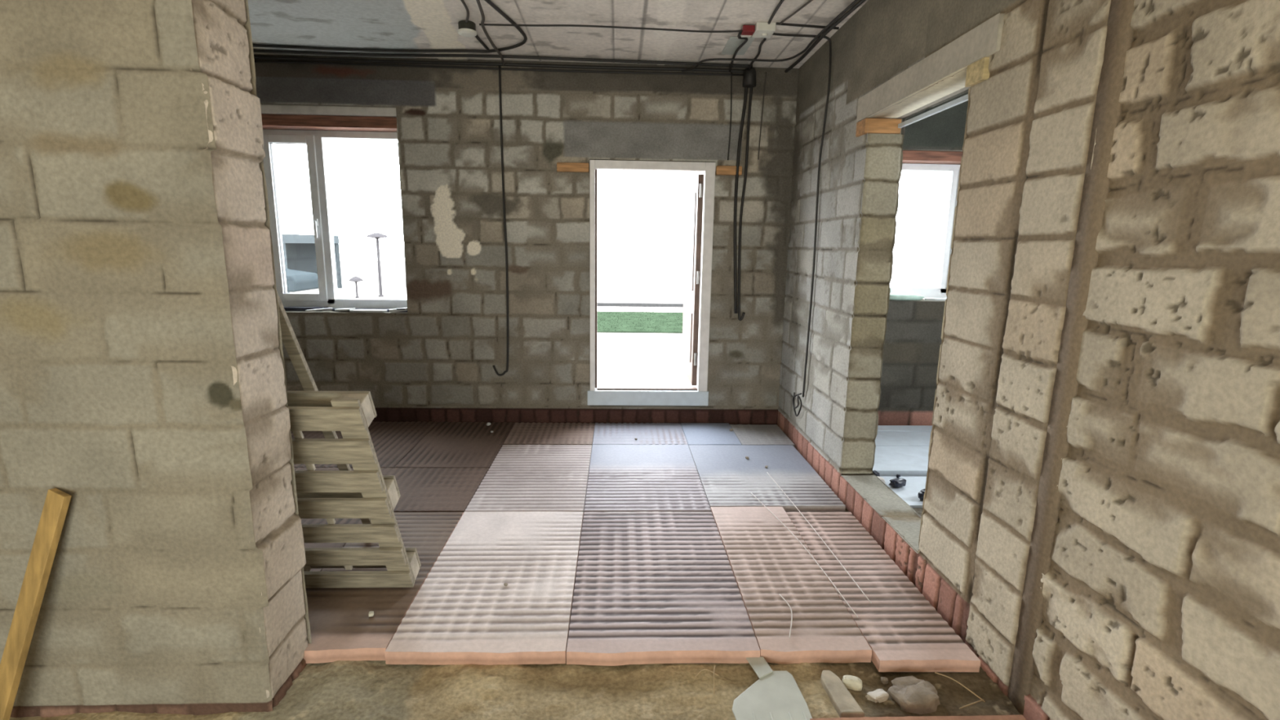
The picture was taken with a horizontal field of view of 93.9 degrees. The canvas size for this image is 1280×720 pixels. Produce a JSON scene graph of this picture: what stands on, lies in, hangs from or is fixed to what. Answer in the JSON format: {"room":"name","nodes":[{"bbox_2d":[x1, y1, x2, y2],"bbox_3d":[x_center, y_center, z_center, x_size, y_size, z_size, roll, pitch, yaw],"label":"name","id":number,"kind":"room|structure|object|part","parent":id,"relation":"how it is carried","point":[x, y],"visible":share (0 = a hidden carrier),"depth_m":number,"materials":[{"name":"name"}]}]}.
{"room":"construction site","nodes":[
{"label":"construction site","id":0,"kind":"room"},
{"bbox_2d":[0,0,311,717],"bbox_3d":[-2.456,-0.286,1.886,2.433,3.101,0.287,0,11,-2],"label":"wall","id":1,"kind":"structure","parent":0,"point":[143,375],"depth_m":1.86,"materials":[{"name":"concrete"}]},
{"bbox_2d":[9,507,1020,719],"bbox_3d":[0.225,1.433,1.669,7.800,0.246,8.320,0,11,-2],"label":"floor","id":2,"kind":"structure","parent":0,"point":[338,690],"depth_m":2.19,"materials":[{"name":"brown soil"}]},
{"bbox_2d":[0,488,71,719],"bbox_3d":[-1.956,0.828,1.900,0.340,0.842,0.057,-4,12,-23],"label":"wooden plank","id":3,"kind":"object","parent":2,"relation":"on","point":[56,504],"visible":1,"depth_m":1.89,"materials":[{"name":"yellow wood"}]},
{"bbox_2d":[300,518,362,571],"bbox_3d":[-1.923,1.009,2.926,0.796,0.062,1.103,0,11,-2],"label":"board","id":4,"kind":"object","parent":2,"relation":"on","point":[304,521],"visible":0.04,"depth_m":3.32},
{"bbox_2d":[286,391,421,587],"bbox_3d":[-1.594,0.572,2.506,1.157,0.956,0.430,0,11,-2],"label":"wooden pallet","id":5,"kind":"object","parent":4,"relation":"on","point":[362,491],"visible":0.42,"depth_m":2.46,"materials":[{"name":"brown wood"}]},
{"bbox_2d":[290,421,439,467],"bbox_3d":[-2.643,0.664,4.670,1.806,0.063,1.088,0,11,-2],"label":"board","id":6,"kind":"object","parent":2,"relation":"on","point":[392,442],"visible":0.21,"depth_m":4.79,"materials":[{"name":"brown wood"}]},
{"bbox_2d":[303,511,463,663],"bbox_3d":[-1.264,1.028,2.895,0.511,0.068,1.210,0,11,-2],"label":"board","id":7,"kind":"object","parent":2,"relation":"on","point":[341,627],"visible":0.49,"depth_m":2.58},
{"bbox_2d":[276,291,371,524],"bbox_3d":[-1.390,0.326,2.674,0.046,1.368,0.917,-1,11,-8],"label":"batten","id":8,"kind":"object","parent":7,"relation":"on","point":[289,339],"visible":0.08,"depth_m":2.35,"materials":[{"name":"brown wood"}]},
{"bbox_2d":[368,611,373,617],"bbox_3d":[-1.126,1.064,2.505,0.022,0.016,0.027,-3,11,-18],"label":"crumb","id":9,"kind":"object","parent":7,"relation":"on","point":[371,613],"visible":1,"depth_m":2.50,"materials":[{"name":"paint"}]},
{"bbox_2d":[294,467,488,512],"bbox_3d":[-1.698,0.841,3.822,1.311,0.061,0.688,0,11,-2],"label":"board","id":10,"kind":"object","parent":2,"relation":"on","point":[420,489],"visible":0.43,"depth_m":3.85,"materials":[{"name":"plastic"}]},
{"bbox_2d":[393,422,515,468],"bbox_3d":[-1.407,0.674,4.718,0.661,0.063,1.088,0,11,-2],"label":"board","id":11,"kind":"object","parent":2,"relation":"on","point":[448,444],"visible":0.9,"depth_m":4.63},
{"bbox_2d":[384,511,583,665],"bbox_3d":[-0.658,1.035,2.908,0.693,0.069,1.231,0,11,-2],"label":"board","id":12,"kind":"object","parent":2,"relation":"on","point":[464,612],"visible":0.96,"depth_m":2.66,"materials":[{"name":"plastic"}]},
{"bbox_2d":[465,444,591,511],"bbox_3d":[-0.702,0.801,4.106,0.693,0.063,1.188,0,11,-2],"label":"board","id":13,"kind":"object","parent":2,"relation":"on","point":[520,477],"visible":0.96,"depth_m":3.97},
{"bbox_2d":[503,422,595,446],"bbox_3d":[-0.735,0.633,4.985,0.693,0.062,0.578,0,11,-2],"label":"board","id":14,"kind":"object","parent":2,"relation":"on","point":[522,433],"visible":0.92,"depth_m":4.94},
{"bbox_2d":[592,422,688,444],"bbox_3d":[-0.008,0.639,5.013,0.754,0.062,0.578,0,11,-2],"label":"board","id":15,"kind":"object","parent":2,"relation":"on","point":[615,433],"visible":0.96,"depth_m":4.98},
{"bbox_2d":[584,444,711,511],"bbox_3d":[0.025,0.807,4.135,0.754,0.063,1.188,0,11,-2],"label":"board","id":16,"kind":"object","parent":2,"relation":"on","point":[622,477],"visible":0.96,"depth_m":3.99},
{"bbox_2d":[566,511,759,666],"bbox_3d":[0.070,1.040,2.926,0.754,0.064,1.252,0,11,-2],"label":"board","id":17,"kind":"object","parent":2,"relation":"on","point":[651,587],"visible":1,"depth_m":2.68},
{"bbox_2d":[694,668,718,677],"bbox_3d":[0.247,1.177,2.250,0.093,0.014,0.029,-1,11,-8],"label":"straw","id":18,"kind":"object","parent":2,"relation":"on","point":[704,668],"visible":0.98,"depth_m":2.25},
{"bbox_2d":[680,422,742,444],"bbox_3d":[0.585,0.642,5.036,0.426,0.058,0.578,0,11,-2],"label":"board","id":19,"kind":"object","parent":2,"relation":"on","point":[695,433],"visible":0.88,"depth_m":5.00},
{"bbox_2d":[713,664,715,694],"bbox_3d":[0.276,1.180,2.224,0.007,0.029,0.144,2,11,8],"label":"straw","id":20,"kind":"object","parent":2,"relation":"on","point":[714,664],"visible":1,"depth_m":2.21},
{"bbox_2d":[729,424,794,446],"bbox_3d":[1.013,0.649,5.038,0.421,0.061,0.548,0,11,-2],"label":"board","id":21,"kind":"object","parent":2,"relation":"on","point":[747,434],"visible":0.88,"depth_m":5.01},
{"bbox_2d":[688,444,845,511],"bbox_3d":[0.819,0.808,4.195,0.831,0.062,1.128,0,11,-2],"label":"board","id":22,"kind":"object","parent":2,"relation":"on","point":[727,478],"visible":0.94,"depth_m":4.06,"materials":[{"name":"plastic"}]},
{"bbox_2d":[732,656,812,719],"bbox_3d":[0.454,1.210,2.115,0.270,0.012,0.462,0,11,-2],"label":"shovel","id":23,"kind":"object","parent":2,"relation":"on","point":[776,695],"visible":1,"depth_m":2.13,"materials":[{"name":"grey metal"}]},
{"bbox_2d":[710,506,871,664],"bbox_3d":[0.668,1.039,2.980,0.438,0.065,1.309,0,11,-2],"label":"board","id":24,"kind":"object","parent":2,"relation":"on","point":[767,562],"visible":0.93,"depth_m":2.72,"materials":[{"name":"plastic"}]},
{"bbox_2d":[779,594,792,638],"bbox_3d":[0.631,1.085,2.542,0.040,0.006,0.304,2,11,5],"label":"string","id":25,"kind":"object","parent":24,"relation":"on","point":[780,594],"visible":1,"depth_m":2.54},
{"bbox_2d":[751,493,857,617],"bbox_3d":[0.833,0.967,3.174,0.039,0.005,1.311,-1,11,-10],"label":"string","id":26,"kind":"object","parent":24,"relation":"on","point":[751,493],"visible":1,"depth_m":2.98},
{"bbox_2d":[820,670,864,717],"bbox_3d":[0.726,1.217,2.174,0.082,0.035,0.222,0,11,-6],"label":"wood offcut","id":27,"kind":"object","parent":2,"relation":"on","point":[840,697],"visible":0.94,"depth_m":2.14,"materials":[{"name":"beige wood"}]},
{"bbox_2d":[841,675,862,690],"bbox_3d":[0.790,1.203,2.226,0.073,0.044,0.044,5,12,20],"label":"chunk","id":28,"kind":"object","parent":2,"relation":"on","point":[852,682],"visible":0.91,"depth_m":2.21,"materials":[{"name":"white stone"}]},
{"bbox_2d":[865,688,888,702],"bbox_3d":[0.861,1.223,2.168,0.083,0.039,0.043,-4,12,-25],"label":"chunk","id":29,"kind":"object","parent":2,"relation":"on","point":[879,695],"visible":1,"depth_m":2.16,"materials":[{"name":"white stone"}]},
{"bbox_2d":[786,511,980,671],"bbox_3d":[1.088,1.054,2.933,0.389,0.058,1.317,0,11,-2],"label":"board","id":30,"kind":"object","parent":2,"relation":"on","point":[903,631],"visible":0.9,"depth_m":2.66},
{"bbox_2d":[766,471,871,603],"bbox_3d":[0.956,0.927,3.398,0.013,0.004,1.552,0,11,-5],"label":"string","id":31,"kind":"object","parent":30,"relation":"on","point":[766,472],"visible":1,"depth_m":3.15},
{"bbox_2d":[880,676,888,684],"bbox_3d":[0.923,1.210,2.258,0.025,0.023,0.021,0,11,-2],"label":"chip","id":32,"kind":"object","parent":2,"relation":"on","point":[884,680],"visible":1,"depth_m":2.25,"materials":[{"name":"brown stone"}]},
{"bbox_2d":[872,445,928,476],"bbox_3d":[2.260,0.765,4.526,1.520,0.055,0.530,0,11,-2],"label":"board","id":33,"kind":"object","parent":2,"relation":"on","point":[889,460],"visible":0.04,"depth_m":4.43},
{"bbox_2d":[875,431,930,446],"bbox_3d":[2.244,0.678,4.977,1.520,0.055,0.370,0,11,-2],"label":"board","id":34,"kind":"object","parent":2,"relation":"on","point":[882,438],"visible":0.08,"depth_m":4.95,"materials":[{"name":"grey"}]},
{"bbox_2d":[880,476,926,507],"bbox_3d":[2.189,0.880,4.010,1.300,0.020,0.480,0,11,-2],"label":"sheet","id":35,"kind":"object","parent":2,"relation":"on","point":[908,493],"visible":0.02,"depth_m":4.01,"materials":[{"name":"white plastic"}]},
{"bbox_2d":[872,470,879,476],"bbox_3d":[1.635,0.802,4.148,0.068,0.065,0.053,-4,12,-25],"label":"scrap","id":36,"kind":"object","parent":35,"relation":"on","point":[875,473],"visible":0.4,"depth_m":4.13,"materials":[{"name":"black plastic"}]},
{"bbox_2d":[876,475,885,484],"bbox_3d":[1.589,0.821,4.011,0.141,0.078,0.037,-4,12,-25],"label":"scrap","id":37,"kind":"object","parent":35,"relation":"on","point":[879,477],"visible":0.18,"depth_m":4.02,"materials":[{"name":"white plastic"}]},
{"bbox_2d":[888,478,906,487],"bbox_3d":[1.743,0.830,4.039,0.114,0.054,0.076,-4,12,-25],"label":"scrap","id":38,"kind":"object","parent":35,"relation":"on","point":[898,482],"visible":1,"depth_m":4.01,"materials":[{"name":"black plastic"}]},
{"bbox_2d":[917,488,924,500],"bbox_3d":[1.861,0.859,3.849,0.182,0.071,0.059,-4,12,-25],"label":"scrap","id":39,"kind":"object","parent":35,"relation":"on","point":[921,494],"visible":0.28,"depth_m":3.81,"materials":[{"name":"black plastic"}]},
{"bbox_2d":[877,425,932,431],"bbox_3d":[2.234,0.624,5.242,1.520,0.061,0.150,0,11,-2],"label":"board","id":40,"kind":"object","parent":2,"relation":"on","point":[880,428],"visible":0.06,"depth_m":5.22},
{"bbox_2d":[887,675,940,714],"bbox_3d":[1.000,1.223,2.177,0.191,0.070,0.142,-2,11,-13],"label":"lump","id":41,"kind":"object","parent":2,"relation":"on","point":[913,695],"visible":0.98,"depth_m":2.14,"materials":[{"name":"stone"}]},
{"bbox_2d":[809,715,1026,719],"bbox_3d":[0.964,1.354,1.455,0.736,0.062,1.193,0,11,-2],"label":"board","id":42,"kind":"object","parent":2,"relation":"on","point":[988,717],"visible":1,"depth_m":2.03,"materials":[{"name":"brown wood"}]},
{"bbox_2d":[934,671,985,702],"bbox_3d":[1.184,1.206,2.214,0.012,0.019,0.179,-8,14,-40],"label":"straw","id":43,"kind":"object","parent":2,"relation":"on","point":[935,672],"visible":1,"depth_m":2.21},
{"bbox_2d":[959,699,982,709],"bbox_3d":[1.185,1.225,2.130,0.118,0.014,0.012,-4,12,-22],"label":"straw","id":44,"kind":"object","parent":2,"relation":"on","point":[980,700],"visible":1,"depth_m":2.12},
{"bbox_2d":[248,0,868,68],"bbox_3d":[0.272,-1.742,1.062,7.800,0.211,8.320,0,11,-2],"label":"ceiling","id":45,"kind":"structure","parent":0,"point":[344,24],"depth_m":3.97,"materials":[{"name":"concrete"}]},
{"bbox_2d":[252,0,527,53],"bbox_3d":[-1.930,-2.272,4.262,2.673,0.022,1.057,6,12,25],"label":"cable","id":46,"kind":"object","parent":45,"relation":"attached to","point":[490,2],"visible":0.85,"depth_m":4.43,"materials":[{"name":"black plastic"}]},
{"bbox_2d":[460,0,469,22],"bbox_3d":[-1.065,-2.132,3.598,0.049,0.016,0.545,-1,11,-8],"label":"cable","id":47,"kind":"object","parent":45,"relation":"attached to","point":[462,1],"visible":1,"depth_m":3.66,"materials":[{"name":"black plastic"}]},
{"bbox_2d":[457,20,476,37],"bbox_3d":[-1.137,-2.177,3.932,0.126,0.074,0.126,0,11,-2],"label":"junction box","id":48,"kind":"object","parent":45,"relation":"attached to","point":[468,29],"visible":1,"depth_m":3.89,"materials":[{"name":"plastic"}]},
{"bbox_2d":[475,35,488,50],"bbox_3d":[-1.124,-2.250,4.208,0.029,0.020,0.392,1,11,0],"label":"cable","id":49,"kind":"object","parent":45,"relation":"attached to","point":[477,37],"visible":0.7,"depth_m":4.24,"materials":[{"name":"black plastic"}]},
{"bbox_2d":[475,0,504,65],"bbox_3d":[-1.004,-2.173,3.952,0.060,0.020,1.454,0,11,-6],"label":"cable","id":50,"kind":"object","parent":45,"relation":"attached to","point":[478,2],"visible":1,"depth_m":3.94,"materials":[{"name":"black plastic"}]},
{"bbox_2d":[253,48,752,67],"bbox_3d":[-1.236,-2.323,4.581,4.251,0.022,0.084,0,11,-3],"label":"cable","id":51,"kind":"object","parent":45,"relation":"attached to","point":[254,50],"visible":0.84,"depth_m":4.56,"materials":[{"name":"black plastic"}]},
{"bbox_2d":[479,23,742,32],"bbox_3d":[-0.183,-2.151,3.869,1.701,0.012,0.046,0,11,-3],"label":"cable","id":52,"kind":"object","parent":45,"relation":"attached to","point":[489,24],"visible":0.98,"depth_m":3.85,"materials":[{"name":"black plastic"}]},
{"bbox_2d":[720,36,754,54],"bbox_3d":[0.697,-2.248,4.282,0.170,0.011,0.360,0,11,-2],"label":"plate","id":53,"kind":"object","parent":45,"relation":"attached to","point":[732,44],"visible":0.86,"depth_m":4.27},
{"bbox_2d":[728,31,747,71],"bbox_3d":[0.712,-2.218,4.326,0.077,0.018,0.865,2,11,4],"label":"cable","id":54,"kind":"object","parent":45,"relation":"attached to","point":[745,41],"visible":0.98,"depth_m":4.17,"materials":[{"name":"black plastic"}]},
{"bbox_2d":[747,37,766,70],"bbox_3d":[0.853,-2.228,4.388,0.035,0.018,0.753,1,11,2],"label":"cable","id":55,"kind":"object","parent":45,"relation":"attached to","point":[764,38],"visible":0.95,"depth_m":4.28,"materials":[{"name":"black plastic"}]},
{"bbox_2d":[741,22,775,38],"bbox_3d":[0.768,-2.152,3.913,0.205,0.062,0.155,0,11,-2],"label":"junction box","id":56,"kind":"object","parent":45,"relation":"attached to","point":[761,29],"visible":0.99,"depth_m":3.87,"materials":[{"name":"white plastic"}]},
{"bbox_2d":[681,0,858,71],"bbox_3d":[0.992,-2.139,4.041,0.519,0.016,1.844,-5,12,-29],"label":"cable","id":57,"kind":"object","parent":45,"relation":"attached to","point":[855,2],"visible":1,"depth_m":4.37,"materials":[{"name":"black plastic"}]},
{"bbox_2d":[767,0,784,24],"bbox_3d":[0.822,-2.086,3.503,0.024,0.018,0.601,1,11,-1],"label":"cable","id":58,"kind":"object","parent":45,"relation":"attached to","point":[780,2],"visible":1,"depth_m":3.60,"materials":[{"name":"black plastic"}]},
{"bbox_2d":[779,0,813,24],"bbox_3d":[0.967,-2.087,3.518,0.016,0.012,0.634,-2,11,-14],"label":"cable","id":59,"kind":"object","parent":45,"relation":"attached to","point":[809,1],"visible":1,"depth_m":3.60,"materials":[{"name":"black plastic"}]},
{"bbox_2d":[772,32,831,397],"bbox_3d":[1.055,-0.952,4.284,0.450,2.532,0.126,0,11,-2],"label":"cable","id":60,"kind":"object","parent":45,"relation":"hanging from","point":[774,33],"visible":0.93,"depth_m":4.27,"materials":[{"name":"plastic"}]},
{"bbox_2d":[776,22,839,29],"bbox_3d":[1.078,-2.147,3.842,0.423,0.016,0.017,-1,11,-9],"label":"cable","id":61,"kind":"object","parent":45,"relation":"attached to","point":[777,23],"visible":0.91,"depth_m":3.83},
{"bbox_2d":[784,0,866,72],"bbox_3d":[1.218,-2.142,3.945,0.045,0.024,1.662,0,11,-4],"label":"cable","id":62,"kind":"object","parent":45,"relation":"attached to","point":[860,2],"visible":0.99,"depth_m":3.87,"materials":[{"name":"black plastic"}]},
{"bbox_2d":[253,54,968,425],"bbox_3d":[0.103,-0.910,5.247,7.800,3.061,0.405,0,11,-2],"label":"wall","id":63,"kind":"structure","parent":0,"point":[433,361],"depth_m":5.01,"materials":[{"name":"concrete"}]},
{"bbox_2d":[284,306,328,311],"bbox_3d":[-2.921,-0.441,5.156,0.417,0.030,0.082,0,11,-6],"label":"plastic film","id":64,"kind":"object","parent":63,"relation":"on","point":[286,308],"visible":0.66,"depth_m":5.12,"materials":[{"name":"plastic"}]},
{"bbox_2d":[305,307,332,311],"bbox_3d":[-2.720,-0.428,5.070,0.209,0.030,0.055,-3,11,-17],"label":"tile offcut","id":65,"kind":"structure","parent":63,"relation":"on","point":[325,308],"depth_m":5.05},
{"bbox_2d":[260,104,396,132],"bbox_3d":[-2.575,-1.975,4.910,1.236,0.156,0.270,0,11,-2],"label":"lintel","id":66,"kind":"object","parent":63,"relation":"attached to","point":[272,122],"depth_m":4.80,"materials":[{"name":"brown wood"}]},
{"bbox_3d":[-2.574,-2.020,4.901,1.236,0.065,0.270,0,11,-2],"label":"foam strip","id":67,"kind":"part","parent":66,"relation":"part of","materials":[{"name":"grey plastic"}]},
{"bbox_2d":[262,128,407,308],"bbox_3d":[-2.580,-1.172,5.107,1.223,1.491,0.125,0,11,-2],"label":"window","id":68,"kind":"structure","parent":63,"relation":"in","point":[314,140],"depth_m":5.08,"materials":[{"name":"white plastic"}]},
{"bbox_3d":[-2.929,-1.194,5.098,0.433,1.376,0.068,0,11,-2],"label":"sash","id":69,"kind":"part","parent":68,"relation":"part of","materials":[{"name":"white plastic"}]},
{"bbox_3d":[-2.745,-1.116,5.068,0.024,0.160,0.039,0,11,-2],"label":"handle","id":70,"kind":"part","parent":68,"relation":"part of","materials":[{"name":"white plastic"}]},
{"bbox_2d":[334,307,355,311],"bbox_3d":[-2.526,-0.432,5.121,0.173,0.026,0.057,0,11,-2],"label":"tile offcut","id":71,"kind":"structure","parent":63,"relation":"on","point":[336,309],"depth_m":5.10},
{"bbox_2d":[349,309,387,312],"bbox_3d":[-2.319,-0.418,5.097,0.310,0.018,0.066,0,11,-2],"label":"tile offcut","id":72,"kind":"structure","parent":63,"relation":"on","point":[350,310],"depth_m":5.07,"materials":[{"name":"white tile"}]},
{"bbox_2d":[331,308,407,311],"bbox_3d":[-2.285,-0.432,5.181,0.763,0.022,0.069,0,11,-2],"label":"plastic film","id":73,"kind":"object","parent":63,"relation":"on","point":[332,309],"visible":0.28,"depth_m":5.16,"materials":[{"name":"grey plastic"}]},
{"bbox_2d":[388,307,407,312],"bbox_3d":[-2.063,-0.428,5.109,0.155,0.039,0.074,-2,11,-13],"label":"tile offcut","id":74,"kind":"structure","parent":63,"relation":"on","point":[392,309],"depth_m":5.08,"materials":[{"name":"white tile"}]},
{"bbox_2d":[254,60,743,75],"bbox_3d":[-1.266,-2.299,4.706,4.200,0.027,0.021,0,11,-2],"label":"cable","id":75,"kind":"object","parent":63,"relation":"attached to","point":[255,61],"visible":0.86,"depth_m":4.71,"materials":[{"name":"black plastic"}]},
{"bbox_2d":[253,55,744,72],"bbox_3d":[-1.255,-2.327,4.696,4.220,0.034,0.030,0,11,-2],"label":"cable","id":76,"kind":"object","parent":63,"relation":"attached to","point":[284,58],"visible":0.84,"depth_m":4.69,"materials":[{"name":"black plastic"}]},
{"bbox_2d":[492,65,508,376],"bbox_3d":[-1.176,-1.091,4.931,0.153,2.503,0.021,-1,11,-10],"label":"cable","id":77,"kind":"object","parent":63,"relation":"attached to","point":[500,71],"visible":1,"depth_m":4.93,"materials":[{"name":"black plastic"}]},
{"bbox_2d":[556,162,589,172],"bbox_3d":[-0.548,-1.574,4.889,0.260,0.070,0.050,0,11,-2],"label":"wooden board","id":78,"kind":"object","parent":63,"relation":"attached to","point":[561,166],"visible":1,"depth_m":4.87,"materials":[{"name":"orange wood"}]},
{"bbox_2d":[587,160,715,405],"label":"door","id":79,"kind":"structure","parent":63,"relation":"in","point":[700,206],"depth_m":5.20,"materials":[{"name":"white pvc"},{"name":"brown pvc"},{"name":"clear glass"}]},
{"bbox_3d":[0.069,0.326,5.333,1.067,0.130,0.140,0,11,-2],"label":"sill","id":80,"kind":"part","parent":79,"relation":"part of","materials":[{"name":"white concrete"}]},
{"bbox_3d":[0.460,-0.775,5.636,0.009,1.500,0.640,0,11,-2],"label":"panel","id":81,"kind":"part","parent":79,"relation":"part of","materials":[{"name":"white plastic"}]},
{"bbox_2d":[715,165,742,175],"bbox_3d":[0.734,-1.565,4.939,0.213,0.070,0.050,0,11,-2],"label":"wooden board","id":82,"kind":"object","parent":63,"relation":"attached to","point":[720,170],"visible":1,"depth_m":4.92,"materials":[{"name":"orange wood"}]},
{"bbox_2d":[727,72,732,159],"bbox_3d":[0.733,-1.974,4.845,0.020,0.680,0.010,0,11,-2],"label":"cable","id":83,"kind":"object","parent":63,"relation":"attached to","point":[731,73],"visible":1,"depth_m":4.84,"materials":[{"name":"black plastic"}]},
{"bbox_2d":[733,87,747,313],"bbox_3d":[0.819,-1.358,4.959,0.071,1.951,0.031,0,11,-2],"label":"cable","id":84,"kind":"object","parent":63,"relation":"attached to","point":[745,88],"visible":0.8,"depth_m":4.95,"materials":[{"name":"black plastic"}]},
{"bbox_2d":[737,87,752,320],"bbox_3d":[0.875,-1.325,4.960,0.086,2.014,0.032,0,11,-2],"label":"cable","id":85,"kind":"object","parent":63,"relation":"attached to","point":[740,318],"visible":0.92,"depth_m":4.96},
{"bbox_2d":[742,67,755,88],"bbox_3d":[0.873,-2.246,4.758,0.110,0.130,0.110,0,11,-2],"label":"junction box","id":86,"kind":"object","parent":63,"relation":"attached to","point":[749,76],"visible":0.99,"depth_m":4.72,"materials":[{"name":"black plastic"}]},
{"bbox_2d":[757,71,766,159],"bbox_3d":[0.993,-1.977,4.854,0.040,0.670,0.010,0,11,-2],"label":"cable","id":87,"kind":"object","parent":63,"relation":"attached to","point":[766,72],"visible":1,"depth_m":4.85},
{"bbox_2d":[889,293,924,300],"bbox_3d":[2.301,-0.560,5.277,0.425,0.062,0.184,0,11,-2],"label":"plastic bag","id":88,"kind":"object","parent":63,"relation":"on","point":[895,296],"visible":0.81,"depth_m":5.20,"materials":[{"name":"white plastic"}]},
{"bbox_2d":[889,163,959,298],"bbox_3d":[2.652,-1.130,5.311,1.085,1.167,0.125,0,11,-2],"label":"window","id":89,"kind":"structure","parent":63,"relation":"in","point":[940,291],"depth_m":5.31,"materials":[{"name":"white plastic"}]},
{"bbox_2d":[902,150,962,164],"bbox_3d":[2.665,-1.735,5.152,1.090,0.078,0.270,0,11,-2],"label":"wooden board","id":90,"kind":"object","parent":63,"relation":"attached to","point":[908,156],"visible":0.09,"depth_m":5.01,"materials":[{"name":"brown wood"}]},
{"bbox_2d":[924,297,946,301],"bbox_3d":[2.645,-0.536,5.291,0.247,0.020,0.090,0,11,-2],"label":"tile offcut","id":91,"kind":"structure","parent":63,"relation":"on","point":[925,299],"depth_m":5.26,"materials":[{"name":"white tile"}]},
{"bbox_2d":[777,0,1279,719],"bbox_3d":[1.501,-0.122,1.342,0.241,3.101,7.770,0,11,-2],"label":"wall","id":92,"kind":"structure","parent":0,"point":[1099,524],"depth_m":1.87,"materials":[{"name":"concrete"}]},
{"bbox_2d":[792,392,802,416],"bbox_3d":[1.229,0.341,4.705,0.034,0.211,0.234,1,11,0],"label":"cable","id":93,"kind":"object","parent":92,"relation":"attached to","point":[798,394],"visible":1,"depth_m":4.67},
{"bbox_2d":[855,118,901,137],"bbox_3d":[1.408,-1.371,3.535,0.212,0.082,0.139,0,11,-2],"label":"wooden block","id":94,"kind":"object","parent":92,"relation":"attached to","point":[877,126],"visible":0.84,"depth_m":3.47,"materials":[{"name":"orange wood"}]},
{"bbox_2d":[856,13,1004,121],"bbox_3d":[1.417,-1.366,2.922,0.183,0.132,1.345,0,11,-2],"label":"lintel","id":95,"kind":"object","parent":92,"relation":"attached to","point":[983,41],"depth_m":2.78,"materials":[{"name":"concrete"}]},
{"bbox_2d":[897,93,968,128],"bbox_3d":[1.524,-1.261,2.971,0.022,0.023,1.011,0,11,-2],"label":"wooden board","id":96,"kind":"object","parent":92,"relation":"attached to","point":[965,98],"visible":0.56,"depth_m":3.06,"materials":[{"name":"white wood"}]},
{"bbox_2d":[964,57,989,87],"bbox_3d":[1.450,-1.155,2.407,0.212,0.082,0.124,0,11,-2],"label":"wooden block","id":97,"kind":"object","parent":92,"relation":"attached to","point":[978,72],"visible":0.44,"depth_m":2.38,"materials":[{"name":"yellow wood"}]},
{"label":"outside","id":98,"kind":"structure","parent":0,"visible":0},
{"bbox_2d":[289,260,938,369],"bbox_3d":[-1.230,-4.261,32.521,80.000,0.200,54.470,0,11,-2],"label":"ground","id":99,"kind":"structure","parent":98,"point":[616,283],"depth_m":23.68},
{"bbox_2d":[284,266,318,292],"bbox_3d":[-12.468,-2.623,18.762,3.986,1.418,1.670,0,11,-2],"label":"car","id":100,"kind":"object","parent":99,"relation":"on","point":[296,280],"visible":0.11,"depth_m":18.66,"materials":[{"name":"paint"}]},
{"bbox_2d":[281,233,342,293],"bbox_3d":[-13.827,-3.533,21.731,4.000,2.050,4.000,0,11,-2],"label":"carport","id":101,"kind":"object","parent":99,"relation":"on","point":[299,250],"visible":0.33,"depth_m":23.56,"materials":[{"name":"grey metal"}]},
{"bbox_3d":[-11.861,-3.013,19.968,0.120,1.750,0.120,0,11,-2],"label":"post","id":102,"kind":"part","parent":101,"relation":"part of","materials":[{"name":"white metal"}]},
{"bbox_3d":[-12.000,-3.728,23.698,0.120,1.750,0.120,0,11,-2],"label":"post","id":103,"kind":"part","parent":101,"relation":"part of","materials":[{"name":"grey metal"}]},
{"bbox_2d":[348,276,363,297],"bbox_3d":[-9.376,-2.409,19.770,0.446,0.710,0.446,0,11,-2],"label":"garden lamp","id":104,"kind":"object","parent":99,"relation":"on","point":[355,279],"visible":1,"depth_m":19.67,"materials":[{"name":"metal"}]},
{"bbox_3d":[-9.372,-2.664,19.721,0.446,0.190,0.446,0,11,-2],"label":"lamp shade","id":105,"kind":"part","parent":104,"relation":"part of","materials":[{"name":"paint"}]},
{"bbox_3d":[-9.377,-2.315,19.788,0.112,0.520,0.112,0,11,-2],"label":"post","id":106,"kind":"part","parent":104,"relation":"part of","materials":[{"name":"metal"}]},
{"bbox_2d":[366,232,388,297],"bbox_3d":[-8.838,-3.219,20.246,0.720,2.140,0.720,0,11,-2],"label":"garden lamp","id":107,"kind":"object","parent":99,"relation":"on","point":[375,235],"visible":1,"depth_m":20.15,"materials":[{"name":"metal"}]},
{"bbox_3d":[-8.823,-4.177,20.063,0.720,0.190,0.720,0,11,-2],"label":"lamp shade","id":108,"kind":"part","parent":107,"relation":"part of","materials":[{"name":"paint"}]},
{"bbox_3d":[-8.839,-3.126,20.264,0.180,1.950,0.180,0,11,-2],"label":"post","id":109,"kind":"part","parent":107,"relation":"part of","materials":[{"name":"metal"}]},
{"bbox_2d":[597,311,683,333],"bbox_3d":[3.433,-0.946,14.872,20.000,0.055,3.932,0,11,-2],"label":"lawn","id":110,"kind":"structure","parent":99,"relation":"on","point":[624,322],"depth_m":14.36,"materials":[{"name":"green plant"}]},
{"bbox_2d":[597,302,683,306],"bbox_3d":[4.296,-1.662,18.564,18.000,0.100,0.150,0,11,-2],"label":"kerb","id":111,"kind":"object","parent":99,"relation":"on","point":[616,304],"depth_m":18.33,"materials":[{"name":"concrete"}]},
{"bbox_2d":[597,368,696,386],"bbox_3d":[0.095,0.440,6.479,3.100,0.385,1.495,0,11,-2],"label":"porch slab","id":112,"kind":"object","parent":99,"relation":"on","point":[606,377],"visible":0.04,"depth_m":6.68,"materials":[{"name":"white concrete"}]}
]}

